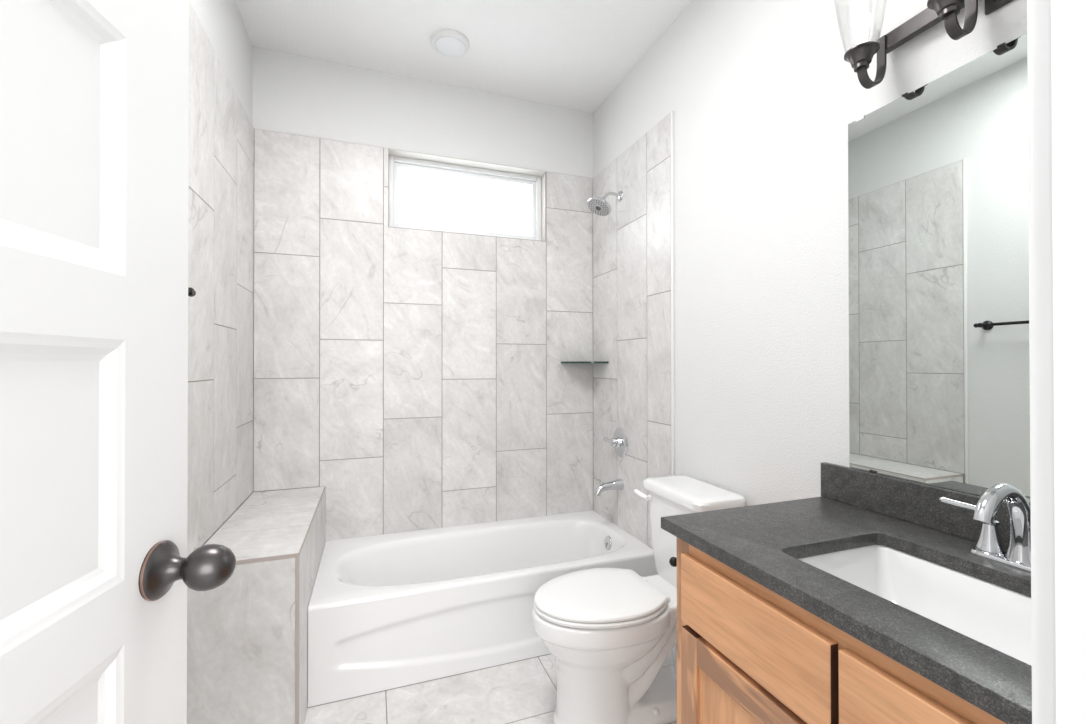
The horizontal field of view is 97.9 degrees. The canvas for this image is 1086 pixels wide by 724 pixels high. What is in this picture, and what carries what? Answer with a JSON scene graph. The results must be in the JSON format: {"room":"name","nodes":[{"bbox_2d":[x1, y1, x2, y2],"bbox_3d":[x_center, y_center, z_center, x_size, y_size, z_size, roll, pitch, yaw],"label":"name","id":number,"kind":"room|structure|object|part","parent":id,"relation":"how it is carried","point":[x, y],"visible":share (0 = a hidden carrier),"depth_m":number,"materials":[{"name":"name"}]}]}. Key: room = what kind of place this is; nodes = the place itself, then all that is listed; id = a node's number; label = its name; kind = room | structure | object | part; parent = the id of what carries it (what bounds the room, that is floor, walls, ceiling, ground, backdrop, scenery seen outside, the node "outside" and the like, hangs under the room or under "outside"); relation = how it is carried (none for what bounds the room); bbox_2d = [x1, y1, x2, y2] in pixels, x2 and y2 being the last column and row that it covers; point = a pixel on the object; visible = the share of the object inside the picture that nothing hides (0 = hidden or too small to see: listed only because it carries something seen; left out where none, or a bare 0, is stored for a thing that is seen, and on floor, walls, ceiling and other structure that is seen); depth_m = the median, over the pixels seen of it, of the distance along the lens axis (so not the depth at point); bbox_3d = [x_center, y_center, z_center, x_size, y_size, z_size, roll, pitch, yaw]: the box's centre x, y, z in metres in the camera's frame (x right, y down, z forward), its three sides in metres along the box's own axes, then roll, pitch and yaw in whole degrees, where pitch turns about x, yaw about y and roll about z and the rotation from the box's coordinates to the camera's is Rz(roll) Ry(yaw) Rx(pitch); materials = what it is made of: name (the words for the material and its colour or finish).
{"room":"bathroom","nodes":[
{"label":"bathroom","id":0,"kind":"room"},
{"bbox_2d":[187,0,253,556],"bbox_3d":[-1.039,-0.142,1.094,0.131,2.810,2.750,0,0,-20],"label":"wall","id":1,"kind":"structure","parent":0,"point":[221,130],"depth_m":1.79,"materials":[{"name":"grey tile"}]},
{"bbox_2d":[188,287,195,296],"bbox_3d":[-0.928,-0.202,1.052,0.070,0.052,0.678,0,0,-20],"label":"towel bar","id":2,"kind":"object","parent":1,"relation":"attached to","point":[191,292],"visible":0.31,"depth_m":1.35,"materials":[{"name":"black metal"}]},
{"bbox_2d":[251,46,593,541],"bbox_3d":[-0.569,-0.133,2.656,1.834,2.810,0.130,0,0,-20],"label":"wall","id":3,"kind":"structure","parent":0,"point":[419,378],"depth_m":2.53,"materials":[{"name":"grey tile"}]},
{"bbox_2d":[388,148,547,241],"bbox_3d":[-0.422,-0.917,2.713,0.912,0.430,0.130,0,0,-20],"label":"window","id":4,"kind":"structure","parent":3,"relation":"in","point":[402,159],"depth_m":2.72,"materials":[{"name":"grey"}]},
{"bbox_2d":[561,361,608,363],"bbox_3d":[0.241,0.003,2.767,0.213,0.021,0.205,0,0,-20],"label":"corner shelf","id":5,"kind":"object","parent":3,"relation":"attached to","point":[591,362],"visible":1,"depth_m":2.70,"materials":[{"name":"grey glass"}]},
{"bbox_3d":[0.241,0.003,2.767,0.213,0.010,0.205,0,0,-20],"label":"shelf pane","id":6,"kind":"part","parent":5,"relation":"part of","materials":[{"name":"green glass"}]},
{"bbox_2d":[235,0,691,112],"bbox_3d":[-0.126,-1.596,1.432,2.074,0.100,2.750,0,0,-20],"label":"ceiling","id":7,"kind":"structure","parent":0,"point":[572,54],"depth_m":2.24,"materials":[{"name":"white paint"}]},
{"bbox_2d":[431,29,468,56],"bbox_3d":[-0.448,-1.522,2.280,0.182,0.038,0.182,0,0,-20],"label":"recessed light","id":8,"kind":"object","parent":7,"relation":"in","point":[447,42],"visible":1,"depth_m":2.25,"materials":[{"name":"white plastic"}]},
{"bbox_2d":[304,649,676,723],"bbox_3d":[-0.123,1.314,1.415,2.074,0.100,2.750,0,0,-20],"label":"floor","id":9,"kind":"structure","parent":0,"point":[524,691],"depth_m":1.76,"materials":[{"name":"grey tile"}]},
{"bbox_2d":[187,486,325,723],"bbox_3d":[-1.094,0.947,1.909,0.317,0.643,0.902,0,0,-20],"label":"tiled bench","id":10,"kind":"object","parent":9,"relation":"on","point":[247,635],"visible":0.79,"depth_m":1.51,"materials":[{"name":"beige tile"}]},
{"bbox_2d":[308,510,657,706],"bbox_3d":[-0.277,1.085,2.313,1.492,0.366,0.696,0,0,-20],"label":"bathtub","id":11,"kind":"object","parent":9,"relation":"on","point":[393,610],"visible":0.75,"depth_m":1.98,"materials":[{"name":"white ceramic"}]},
{"bbox_3d":[0.349,0.968,2.533,0.027,0.073,0.073,0,0,-20],"label":"overflow plate","id":12,"kind":"part","parent":11,"relation":"part of","materials":[{"name":"silver metal"}]},
{"bbox_2d":[532,475,745,723],"bbox_3d":[0.318,0.872,1.748,0.749,0.787,0.412,0,0,-20],"label":"toilet","id":13,"kind":"object","parent":9,"relation":"on","point":[610,633],"visible":0.77,"depth_m":1.62,"materials":[{"name":"white ceramic"}]},
{"bbox_3d":[0.186,0.826,1.689,0.447,0.026,0.370,0,0,-20],"label":"seat lid","id":14,"kind":"part","parent":13,"relation":"part of","materials":[{"name":"white plastic"}]},
{"bbox_3d":[0.313,1.062,1.733,0.728,0.408,0.360,0,0,-20],"label":"bowl","id":15,"kind":"part","parent":13,"relation":"part of","materials":[{"name":"white ceramic"}]},
{"bbox_3d":[0.410,0.549,1.950,0.030,0.033,0.097,0,0,-29],"label":"flush lever","id":16,"kind":"part","parent":13,"relation":"part of","materials":[{"name":"white plastic"}]},
{"bbox_3d":[0.574,0.694,1.829,0.198,0.348,0.354,0,0,-20],"label":"tank","id":17,"kind":"part","parent":13,"relation":"part of","materials":[{"name":"white ceramic"}]},
{"bbox_3d":[0.570,0.499,1.829,0.221,0.041,0.390,0,0,-20],"label":"tank lid","id":18,"kind":"part","parent":13,"relation":"part of","materials":[{"name":"white ceramic"}]},
{"bbox_2d":[677,537,1005,723],"bbox_3d":[0.742,0.845,0.872,0.572,0.832,0.892,0,0,-20],"label":"vanity cabinet","id":19,"kind":"object","parent":9,"relation":"on","point":[747,653],"visible":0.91,"depth_m":0.89,"materials":[{"name":"brown wood"}]},
{"bbox_2d":[669,557,676,566],"bbox_3d":[0.417,0.528,1.259,0.164,0.048,0.056,0,0,-20],"label":"toilet paper holder","id":20,"kind":"object","parent":19,"relation":"attached to","point":[673,560],"visible":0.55,"depth_m":1.24,"materials":[{"name":"black metal"}]},
{"bbox_3d":[0.417,0.889,0.969,0.008,0.378,0.293,0,0,-20],"label":"cabinet door","id":21,"kind":"part","parent":19,"relation":"part of","materials":[{"name":"brown wood"}]},
{"bbox_3d":[0.501,0.637,0.781,0.019,0.035,0.802,0,0,-20],"label":"frame rail","id":22,"kind":"part","parent":19,"relation":"part of","materials":[{"name":"brown wood"}]},
{"bbox_3d":[0.413,0.674,0.969,0.018,0.062,0.285,0,0,-20],"label":"rail","id":23,"kind":"part","parent":19,"relation":"part of","materials":[{"name":"brown wood"}]},
{"bbox_3d":[0.413,0.547,0.969,0.019,0.161,0.401,0,0,-20],"label":"drawer","id":24,"kind":"part","parent":19,"relation":"part of","materials":[{"name":"brown wood"}]},
{"bbox_2d":[661,462,1031,723],"bbox_3d":[0.734,0.363,0.889,0.578,0.130,0.925,0,0,-20],"label":"countertop","id":25,"kind":"structure","parent":19,"relation":"on","point":[855,508],"depth_m":1.00,"materials":[{"name":"stone"}]},
{"bbox_2d":[799,545,1031,665],"bbox_3d":[0.722,0.501,0.856,0.364,0.144,0.492,0,0,-20],"label":"sink","id":26,"kind":"object","parent":25,"relation":"in","point":[994,616],"visible":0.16,"depth_m":0.98,"materials":[{"name":"white ceramic"}]},
{"bbox_2d":[939,483,1030,572],"bbox_3d":[0.912,0.315,0.917,0.172,0.167,0.195,0,0,21],"label":"faucet","id":27,"kind":"object","parent":25,"relation":"on","point":[989,545],"visible":0.71,"depth_m":0.91,"materials":[{"name":"silver metal"}]},
{"bbox_3d":[0.894,0.304,1.005,0.012,0.020,0.082,0,0,-40],"label":"lever","id":28,"kind":"part","parent":27,"relation":"part of","materials":[{"name":"silver metal"}]},
{"bbox_3d":[0.920,0.343,0.974,0.047,0.090,0.047,0,0,-20],"label":"handle","id":29,"kind":"part","parent":27,"relation":"part of","materials":[{"name":"silver metal"}]},
{"bbox_3d":[0.937,0.392,0.925,0.058,0.012,0.162,0,0,-20],"label":"deck plate","id":30,"kind":"part","parent":27,"relation":"part of","materials":[{"name":"silver metal"}]},
{"bbox_3d":[0.884,0.310,0.907,0.158,0.157,0.047,0,0,-20],"label":"spout","id":31,"kind":"part","parent":27,"relation":"part of","materials":[{"name":"silver metal"}]},
{"bbox_3d":[0.554,0.544,0.579,0.019,0.161,0.401,0,0,-20],"label":"drawer","id":32,"kind":"part","parent":19,"relation":"part of","materials":[{"name":"brown wood"}]},
{"bbox_2d":[593,0,1026,548],"bbox_3d":[0.789,-0.140,1.752,0.131,2.810,2.750,0,0,-20],"label":"wall","id":33,"kind":"structure","parent":0,"point":[721,267],"depth_m":1.77,"materials":[{"name":"white paint"}]},
{"bbox_2d":[587,190,622,215],"bbox_3d":[0.334,-0.864,2.544,0.193,0.142,0.138,0,0,-20],"label":"shower","id":34,"kind":"object","parent":33,"relation":"attached to","point":[600,206],"visible":1,"depth_m":2.53,"materials":[{"name":"silver metal"}]},
{"bbox_3d":[0.367,-0.895,2.562,0.115,0.055,0.017,0,0,-20],"label":"arm","id":35,"kind":"part","parent":34,"relation":"part of","materials":[{"name":"silver metal"}]},
{"bbox_2d":[594,479,623,495],"bbox_3d":[0.349,0.672,2.546,0.160,0.089,0.062,0,0,-20],"label":"tub spout","id":36,"kind":"object","parent":33,"relation":"attached to","point":[617,484],"visible":1,"depth_m":2.53,"materials":[{"name":"silver metal"}]},
{"bbox_2d":[603,427,627,456],"bbox_3d":[0.390,0.435,2.564,0.072,0.160,0.166,0,0,-20],"label":"shower valve","id":37,"kind":"object","parent":33,"relation":"attached to","point":[619,441],"visible":1,"depth_m":2.54,"materials":[{"name":"silver metal"}]},
{"bbox_3d":[0.375,0.436,2.587,0.060,0.054,0.112,0,0,-20],"label":"lever handle","id":38,"kind":"part","parent":37,"relation":"part of","materials":[{"name":"silver metal"}]},
{"bbox_3d":[0.448,-0.105,2.525,0.010,2.056,0.806,0,0,-20],"label":"tile panel","id":39,"kind":"part","parent":33,"relation":"part of","materials":[{"name":"grey tile"}]},
{"bbox_3d":[0.587,0.066,2.138,0.011,2.403,0.014,0,0,-20],"label":"edge trim","id":40,"kind":"part","parent":33,"relation":"part of","materials":[{"name":"white"}]},
{"bbox_2d":[821,462,1030,550],"bbox_3d":[0.996,0.349,0.984,0.020,0.101,0.925,0,0,-20],"label":"backsplash","id":41,"kind":"structure","parent":33,"relation":"attached to","point":[918,503],"depth_m":1.18,"materials":[{"name":"stone"}]},
{"bbox_2d":[844,0,1012,88],"bbox_3d":[0.933,-0.828,0.934,0.176,0.244,0.704,0,0,-20],"label":"vanity light","id":42,"kind":"object","parent":33,"relation":"attached to","point":[860,55],"visible":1,"depth_m":1.17,"materials":[{"name":"brown metal"}]},
{"bbox_3d":[0.808,-0.859,1.200,0.030,0.143,0.030,0,0,-20],"label":"bulb","id":43,"kind":"part","parent":42,"relation":"part of","materials":[{"name":"white glass"}]},
{"bbox_3d":[0.842,-0.772,1.212,0.079,0.135,0.021,0,0,-20],"label":"arm","id":44,"kind":"part","parent":42,"relation":"part of","materials":[{"name":"brown metal"}]},
{"bbox_3d":[0.908,-0.773,1.029,0.079,0.135,0.021,0,0,-20],"label":"arm","id":45,"kind":"part","parent":42,"relation":"part of","materials":[{"name":"brown metal"}]},
{"bbox_3d":[1.008,-0.827,0.961,0.018,0.120,0.184,0,0,-20],"label":"wall plate","id":46,"kind":"part","parent":42,"relation":"part of","materials":[{"name":"brown metal"}]},
{"bbox_2d":[848,33,1030,505],"bbox_3d":[1.007,-0.193,0.966,0.007,0.982,0.812,0,0,-19],"label":"wall mirror","id":47,"kind":"object","parent":33,"relation":"attached to","point":[938,220],"visible":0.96,"depth_m":1.12,"materials":[{"name":"clear glass"}]},
{"bbox_3d":[0.321,-0.148,0.186,1.834,2.810,0.120,0,0,-20],"label":"wall","id":48,"kind":"structure","parent":0,"visible":0},
{"bbox_2d":[0,0,235,723],"bbox_3d":[-0.383,0.238,0.303,0.115,2.020,0.602,0,0,-8],"label":"door","id":49,"kind":"structure","parent":48,"relation":"in","point":[96,570],"depth_m":0.46,"materials":[{"name":"white paint"}]},
{"bbox_3d":[-0.423,0.100,0.297,0.035,0.248,0.384,0,0,-8],"label":"panel","id":50,"kind":"part","parent":49,"relation":"part of","materials":[{"name":"white paint"}]},
{"bbox_3d":[-0.423,-0.214,0.299,0.035,0.248,0.384,0,0,-8],"label":"panel","id":51,"kind":"part","parent":49,"relation":"part of","materials":[{"name":"white paint"}]},
{"bbox_3d":[-0.422,0.414,0.295,0.035,0.248,0.384,0,0,-8],"label":"panel","id":52,"kind":"part","parent":49,"relation":"part of","materials":[{"name":"white paint"}]},
{"bbox_3d":[-0.400,0.238,0.546,0.080,0.063,0.063,0,0,-8],"label":"knob","id":53,"kind":"part","parent":49,"relation":"part of","materials":[{"name":"grey metal"}]},
{"bbox_2d":[1027,0,1055,723],"bbox_3d":[-0.085,0.201,0.108,0.802,2.112,0.012,0,0,-20],"label":"trim","id":54,"kind":"structure","parent":48,"relation":"attached to","point":[1043,647],"depth_m":0.23,"materials":[{"name":"white paint"}]},
{"bbox_2d":[1051,0,1085,723],"bbox_3d":[-0.062,0.222,0.045,0.714,2.068,0.122,0,0,-20],"label":"trim","id":55,"kind":"structure","parent":48,"relation":"attached to","point":[1068,17],"depth_m":0.21,"materials":[{"name":"white"}]}
]}

